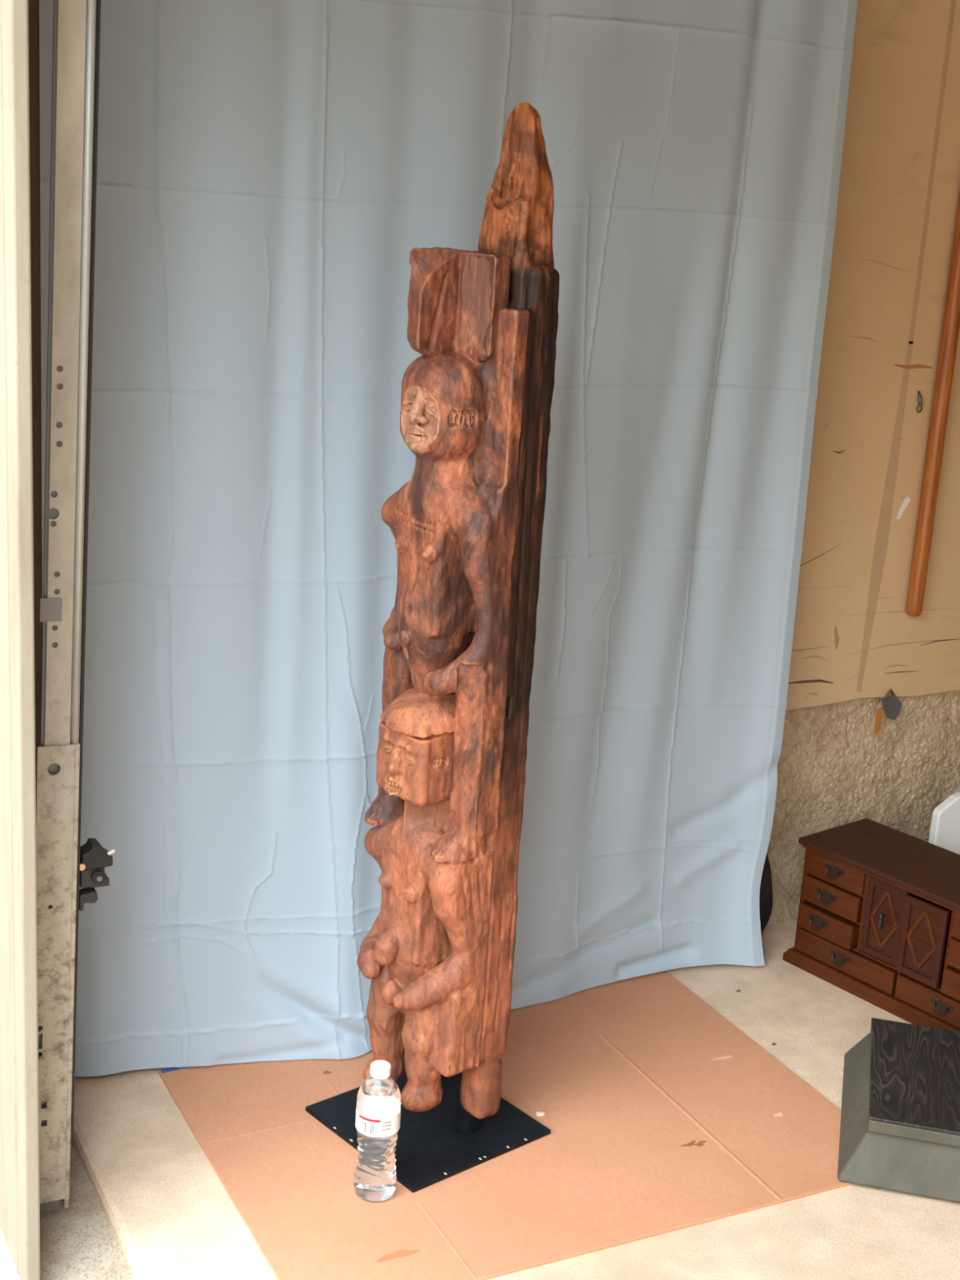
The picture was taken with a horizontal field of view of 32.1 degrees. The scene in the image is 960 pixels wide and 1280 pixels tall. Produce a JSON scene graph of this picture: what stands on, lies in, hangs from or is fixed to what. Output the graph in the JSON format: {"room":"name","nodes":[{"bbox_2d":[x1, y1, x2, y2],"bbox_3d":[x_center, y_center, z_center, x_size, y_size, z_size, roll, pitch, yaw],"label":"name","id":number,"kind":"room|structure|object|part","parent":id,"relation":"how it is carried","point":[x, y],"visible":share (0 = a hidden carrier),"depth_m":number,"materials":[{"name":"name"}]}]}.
{"room":"garage","nodes":[
{"label":"garage","id":0,"kind":"room"},
{"bbox_2d":[0,919,959,1279],"bbox_3d":[-3.585,1.775,-1.312,20.200,0.300,28.000,-4,17,-26],"label":"floor","id":1,"kind":"structure","parent":0,"point":[171,1216],"depth_m":2.44,"materials":[{"name":"concrete"}]},
{"bbox_2d":[155,970,853,1279],"bbox_3d":[0.065,0.765,2.700,1.010,0.006,0.719,-4,17,-26],"label":"cardboard sheet","id":2,"kind":"object","parent":1,"relation":"on","point":[662,1115],"depth_m":2.60,"materials":[{"name":"brown cardboard"}]},
{"bbox_3d":[-0.505,0.710,2.763,0.045,0.001,0.008,-5,17,-30],"label":"blue strip","id":3,"kind":"part","parent":2,"relation":"part of","materials":[{"name":"blue plastic"}]},
{"bbox_2d":[322,1071,331,1074],"bbox_3d":[-0.255,0.720,2.781,0.014,0.002,0.006,-4,17,-26],"label":"chip","id":4,"kind":"object","parent":2,"relation":"on","point":[325,1072],"visible":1,"depth_m":2.78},
{"bbox_2d":[353,1060,401,1202],"bbox_3d":[-0.149,0.713,2.434,0.065,0.208,0.065,6,15,7],"label":"water bottle","id":5,"kind":"object","parent":2,"relation":"on","point":[378,1108],"visible":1,"depth_m":2.41,"materials":[{"name":"clear plastic"}]},
{"bbox_2d":[305,102,559,1192],"bbox_3d":[-0.037,0.020,2.451,0.279,1.549,0.279,-9,20,-40],"label":"carved post","id":6,"kind":"object","parent":2,"relation":"on","point":[466,526],"visible":1,"depth_m":2.39,"materials":[{"name":"brown wood"}]},
{"bbox_3d":[-0.083,0.763,2.651,0.278,0.008,0.277,-9,20,-40],"label":"plate","id":7,"kind":"part","parent":6,"relation":"part of","materials":[{"name":"black metal"}]},
{"bbox_3d":[-0.014,0.714,2.615,0.030,0.112,0.030,-9,20,-40],"label":"support post","id":8,"kind":"part","parent":6,"relation":"part of","materials":[{"name":"black metal"}]},
{"bbox_2d":[536,1111,544,1115],"bbox_3d":[0.098,0.764,2.694,0.012,0.004,0.007,-1,16,-15],"label":"chip","id":9,"kind":"object","parent":2,"relation":"on","point":[539,1113],"visible":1,"depth_m":2.69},
{"bbox_2d":[759,853,773,943],"bbox_3d":[0.541,0.463,3.328,0.114,0.300,0.083,-4,17,-26],"label":"tire","id":10,"kind":"object","parent":1,"relation":"on","point":[766,897],"visible":0.16,"depth_m":3.33,"materials":[{"name":"black rubber"}]},
{"bbox_2d":[782,817,959,1031],"bbox_3d":[0.849,0.559,3.154,0.223,0.262,0.518,-9,19,-39],"label":"wooden chest","id":11,"kind":"object","parent":1,"relation":"on","point":[878,921],"visible":1,"depth_m":3.15,"materials":[{"name":"brown wood"}]},
{"bbox_3d":[0.703,0.493,3.333,0.185,0.220,0.010,-9,19,-39],"label":"panel","id":12,"kind":"part","parent":11,"relation":"part of","materials":[{"name":"brown wood"}]},
{"bbox_3d":[0.650,0.548,3.229,0.011,0.026,0.052,-9,19,-39],"label":"handle","id":13,"kind":"part","parent":11,"relation":"part of","materials":[{"name":"grey metal"}]},
{"bbox_3d":[0.664,0.496,3.213,0.011,0.026,0.052,-9,19,-39],"label":"handle","id":14,"kind":"part","parent":11,"relation":"part of","materials":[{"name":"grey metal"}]},
{"bbox_3d":[0.732,0.542,3.277,0.178,0.048,0.131,-9,19,-39],"label":"drawer","id":15,"kind":"part","parent":11,"relation":"part of","materials":[{"name":"brown wood"}]},
{"bbox_3d":[0.749,0.513,3.280,0.182,0.004,0.136,-9,19,-39],"label":"rail","id":16,"kind":"part","parent":11,"relation":"part of","materials":[{"name":"brown wood"}]},
{"bbox_3d":[0.739,0.488,3.264,0.171,0.050,0.132,-9,19,-39],"label":"drawer","id":17,"kind":"part","parent":11,"relation":"part of","materials":[{"name":"brown wood"}]},
{"bbox_3d":[0.675,0.444,3.197,0.011,0.026,0.052,-9,19,-39],"label":"handle","id":18,"kind":"part","parent":11,"relation":"part of","materials":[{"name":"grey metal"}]},
{"bbox_3d":[0.752,0.459,3.265,0.182,0.004,0.136,-9,19,-39],"label":"rail","id":19,"kind":"part","parent":11,"relation":"part of","materials":[{"name":"brown wood"}]},
{"bbox_3d":[0.745,0.435,3.251,0.166,0.046,0.133,-9,19,-39],"label":"drawer","id":20,"kind":"part","parent":11,"relation":"part of","materials":[{"name":"brown wood"}]},
{"bbox_3d":[0.688,0.613,3.206,0.011,0.026,0.052,-9,19,-39],"label":"handle","id":21,"kind":"part","parent":11,"relation":"part of","materials":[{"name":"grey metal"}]},
{"bbox_3d":[0.763,0.605,3.256,0.171,0.045,0.231,-9,19,-39],"label":"drawer","id":22,"kind":"part","parent":11,"relation":"part of","materials":[{"name":"brown wood"}]},
{"bbox_3d":[0.746,0.550,3.145,0.004,0.054,0.034,-9,19,-39],"label":"diamond moulding","id":23,"kind":"part","parent":11,"relation":"part of","materials":[{"name":"brown wood"}]},
{"bbox_3d":[0.749,0.495,3.131,0.004,0.065,0.034,-9,19,-39],"label":"diamond moulding","id":24,"kind":"part","parent":11,"relation":"part of","materials":[{"name":"brown wood"}]},
{"bbox_3d":[0.788,0.458,3.069,0.009,0.008,0.496,-9,19,-39],"label":"cornice","id":25,"kind":"part","parent":11,"relation":"part of","materials":[{"name":"brown wood"}]},
{"bbox_3d":[0.751,0.526,3.123,0.016,0.029,0.010,-9,19,-39],"label":"teardrop pull","id":26,"kind":"part","parent":11,"relation":"part of","materials":[{"name":"black metal"}]},
{"bbox_3d":[0.759,0.527,3.130,0.003,0.126,0.061,-9,19,-39],"label":"door panel","id":27,"kind":"part","parent":11,"relation":"part of","materials":[{"name":"brown wood"}]},
{"bbox_3d":[0.757,0.529,3.129,0.003,0.002,0.057,-9,19,-39],"label":"diamond moulding","id":28,"kind":"part","parent":11,"relation":"part of","materials":[{"name":"brown wood"}]},
{"bbox_3d":[0.757,0.527,3.128,0.009,0.154,0.089,-9,19,-39],"label":"cabinet door","id":29,"kind":"part","parent":11,"relation":"part of","materials":[{"name":"brown wood"}]},
{"bbox_3d":[0.764,0.557,3.124,0.004,0.054,0.034,-9,19,-39],"label":"diamond moulding","id":30,"kind":"part","parent":11,"relation":"part of","materials":[{"name":"brown wood"}]},
{"bbox_3d":[0.767,0.502,3.110,0.004,0.065,0.034,-9,19,-39],"label":"diamond moulding","id":31,"kind":"part","parent":11,"relation":"part of","materials":[{"name":"brown wood"}]},
{"bbox_3d":[0.851,0.606,3.171,0.182,0.005,0.470,-9,19,-39],"label":"rail","id":32,"kind":"part","parent":11,"relation":"part of","materials":[{"name":"brown wood"}]},
{"bbox_3d":[0.796,0.574,3.071,0.004,0.053,0.035,-9,19,-39],"label":"diamond moulding","id":33,"kind":"part","parent":11,"relation":"part of","materials":[{"name":"brown wood"}]},
{"bbox_3d":[0.800,0.520,3.057,0.004,0.064,0.036,-9,19,-39],"label":"diamond moulding","id":34,"kind":"part","parent":11,"relation":"part of","materials":[{"name":"brown wood"}]},
{"bbox_3d":[0.810,0.551,3.055,0.003,0.123,0.064,-9,19,-39],"label":"door panel","id":35,"kind":"part","parent":11,"relation":"part of","materials":[{"name":"brown wood"}]},
{"bbox_3d":[0.808,0.553,3.054,0.003,0.002,0.060,-9,19,-39],"label":"diamond moulding","id":36,"kind":"part","parent":11,"relation":"part of","materials":[{"name":"brown wood"}]},
{"bbox_3d":[0.808,0.551,3.054,0.009,0.152,0.092,-9,19,-39],"label":"cabinet door","id":37,"kind":"part","parent":11,"relation":"part of","materials":[{"name":"brown wood"}]},
{"bbox_3d":[0.816,0.581,3.049,0.004,0.053,0.035,-9,19,-39],"label":"diamond moulding","id":38,"kind":"part","parent":11,"relation":"part of","materials":[{"name":"brown wood"}]},
{"bbox_3d":[0.913,0.662,3.081,0.171,0.045,0.230,-9,19,-39],"label":"drawer","id":39,"kind":"part","parent":11,"relation":"part of","materials":[{"name":"brown wood"}]},
{"bbox_3d":[0.819,0.527,3.035,0.004,0.064,0.036,-9,19,-39],"label":"diamond moulding","id":40,"kind":"part","parent":11,"relation":"part of","materials":[{"name":"brown wood"}]},
{"bbox_3d":[0.929,0.538,3.216,0.008,0.220,0.490,-9,19,-39],"label":"panel","id":41,"kind":"part","parent":11,"relation":"part of","materials":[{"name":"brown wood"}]},
{"bbox_3d":[0.836,0.669,3.033,0.011,0.026,0.052,-9,19,-39],"label":"handle","id":42,"kind":"part","parent":11,"relation":"part of","materials":[{"name":"grey metal"}]},
{"bbox_3d":[0.946,0.622,3.030,0.175,0.048,0.132,-9,19,-39],"label":"drawer","id":43,"kind":"part","parent":11,"relation":"part of","materials":[{"name":"brown wood"}]},
{"bbox_3d":[0.952,0.567,3.017,0.169,0.050,0.132,-9,19,-39],"label":"drawer","id":44,"kind":"part","parent":11,"relation":"part of","materials":[{"name":"brown wood"}]},
{"bbox_3d":[0.956,0.515,3.004,0.167,0.046,0.132,-9,19,-39],"label":"drawer","id":45,"kind":"part","parent":11,"relation":"part of","materials":[{"name":"brown wood"}]},
{"bbox_2d":[837,1017,959,1203],"bbox_3d":[0.796,0.758,2.695,0.410,0.100,0.410,7,15,12],"label":"box","id":46,"kind":"object","parent":1,"relation":"on","point":[900,1126],"visible":1,"depth_m":2.60,"materials":[{"name":"grey wood"}]},
{"bbox_2d":[928,791,959,854],"bbox_3d":[1.170,0.447,3.569,0.572,0.302,0.035,-4,17,-26],"label":"panel","id":47,"kind":"object","parent":1,"relation":"on","point":[944,831],"visible":0.44,"depth_m":3.43,"materials":[{"name":"plastic"}]},
{"bbox_2d":[28,0,959,924],"bbox_3d":[1.820,-0.736,3.723,5.760,2.620,0.048,-4,17,-26],"label":"wall","id":48,"kind":"structure","parent":0,"point":[854,637],"depth_m":3.29,"materials":[{"name":"beige paint"}]},
{"bbox_2d":[39,0,857,1076],"bbox_3d":[0.001,-0.307,2.698,1.386,2.054,0.108,-4,17,-26],"label":"cloth","id":49,"kind":"object","parent":48,"relation":"hanging from","point":[269,175],"visible":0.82,"depth_m":2.69,"materials":[{"name":"fabric"}]},
{"bbox_2d":[880,688,902,719],"bbox_3d":[0.856,0.134,3.465,0.055,0.073,0.013,-4,17,-26],"label":"metal bracket","id":50,"kind":"object","parent":48,"relation":"attached to","point":[891,705],"visible":1,"depth_m":3.47,"materials":[{"name":"grey metal"}]},
{"bbox_2d":[874,707,882,737],"bbox_3d":[0.827,0.172,3.468,0.016,0.064,0.002,-4,17,-26],"label":"scrap","id":51,"kind":"object","parent":50,"relation":"hanging from","point":[878,717],"visible":1,"depth_m":3.47,"materials":[{"name":"orange wood"}]},
{"bbox_2d":[896,496,911,519],"bbox_3d":[0.851,-0.265,3.353,0.031,0.047,0.001,-4,17,-26],"label":"tape","id":52,"kind":"object","parent":48,"relation":"attached to","point":[907,500],"visible":1,"depth_m":3.35,"materials":[{"name":"beige paper"}]},
{"bbox_2d":[915,391,922,413],"bbox_3d":[0.869,-0.470,3.296,0.015,0.043,0.011,-4,17,-26],"label":"wall anchor","id":53,"kind":"object","parent":48,"relation":"attached to","point":[919,396],"visible":1,"depth_m":3.29,"materials":[{"name":"grey metal"}]},
{"bbox_2d":[905,192,959,616],"bbox_3d":[0.930,-0.788,3.212,0.033,1.530,0.033,-4,17,-26],"label":"wooden pole","id":54,"kind":"object","parent":48,"relation":"hanging from","point":[951,320],"visible":1,"depth_m":3.30,"materials":[{"name":"brown wood"}]},
{"bbox_3d":[-0.729,-0.305,2.362,0.010,2.750,0.740,-4,17,-26],"label":"wall","id":55,"kind":"structure","parent":0,"visible":0},
{"bbox_2d":[0,0,18,1273],"bbox_3d":[-0.821,-0.306,2.513,0.020,2.098,1.199,-4,17,-26],"label":"trim","id":56,"kind":"structure","parent":55,"relation":"attached to","point":[8,1132],"depth_m":2.13,"materials":[{"name":"white paint"}]},
{"bbox_2d":[35,0,101,1212],"bbox_3d":[-0.537,-0.157,2.145,0.062,2.000,0.049,-3,16,-27],"label":"door track","id":57,"kind":"object","parent":55,"relation":"attached to","point":[76,23],"visible":0.95,"depth_m":2.14,"materials":[{"name":"metal"}]},
{"bbox_3d":[-0.586,0.467,2.282,0.049,0.680,0.004,-3,16,-27],"label":"track foot plate","id":58,"kind":"part","parent":57,"relation":"part of","materials":[{"name":"paint"}]},
{"bbox_2d":[79,838,115,911],"bbox_3d":[-0.532,0.324,2.304,0.053,0.096,0.036,-4,17,-26],"label":"roller","id":59,"kind":"object","parent":57,"relation":"attached to","point":[94,857],"visible":0.92,"depth_m":2.29,"materials":[{"name":"black metal"}]},
{"bbox_3d":[0.472,-0.819,-0.236,0.100,0.670,6.000,-4,17,-26],"label":"wall header","id":60,"kind":"structure","parent":0,"visible":0},
{"bbox_2d":[1,0,40,1279],"bbox_3d":[-0.543,-0.146,1.974,0.020,2.094,0.052,-4,17,-26],"label":"trim","id":61,"kind":"structure","parent":60,"relation":"attached to","point":[15,13],"depth_m":1.98,"materials":[{"name":"white paint"}]}
]}

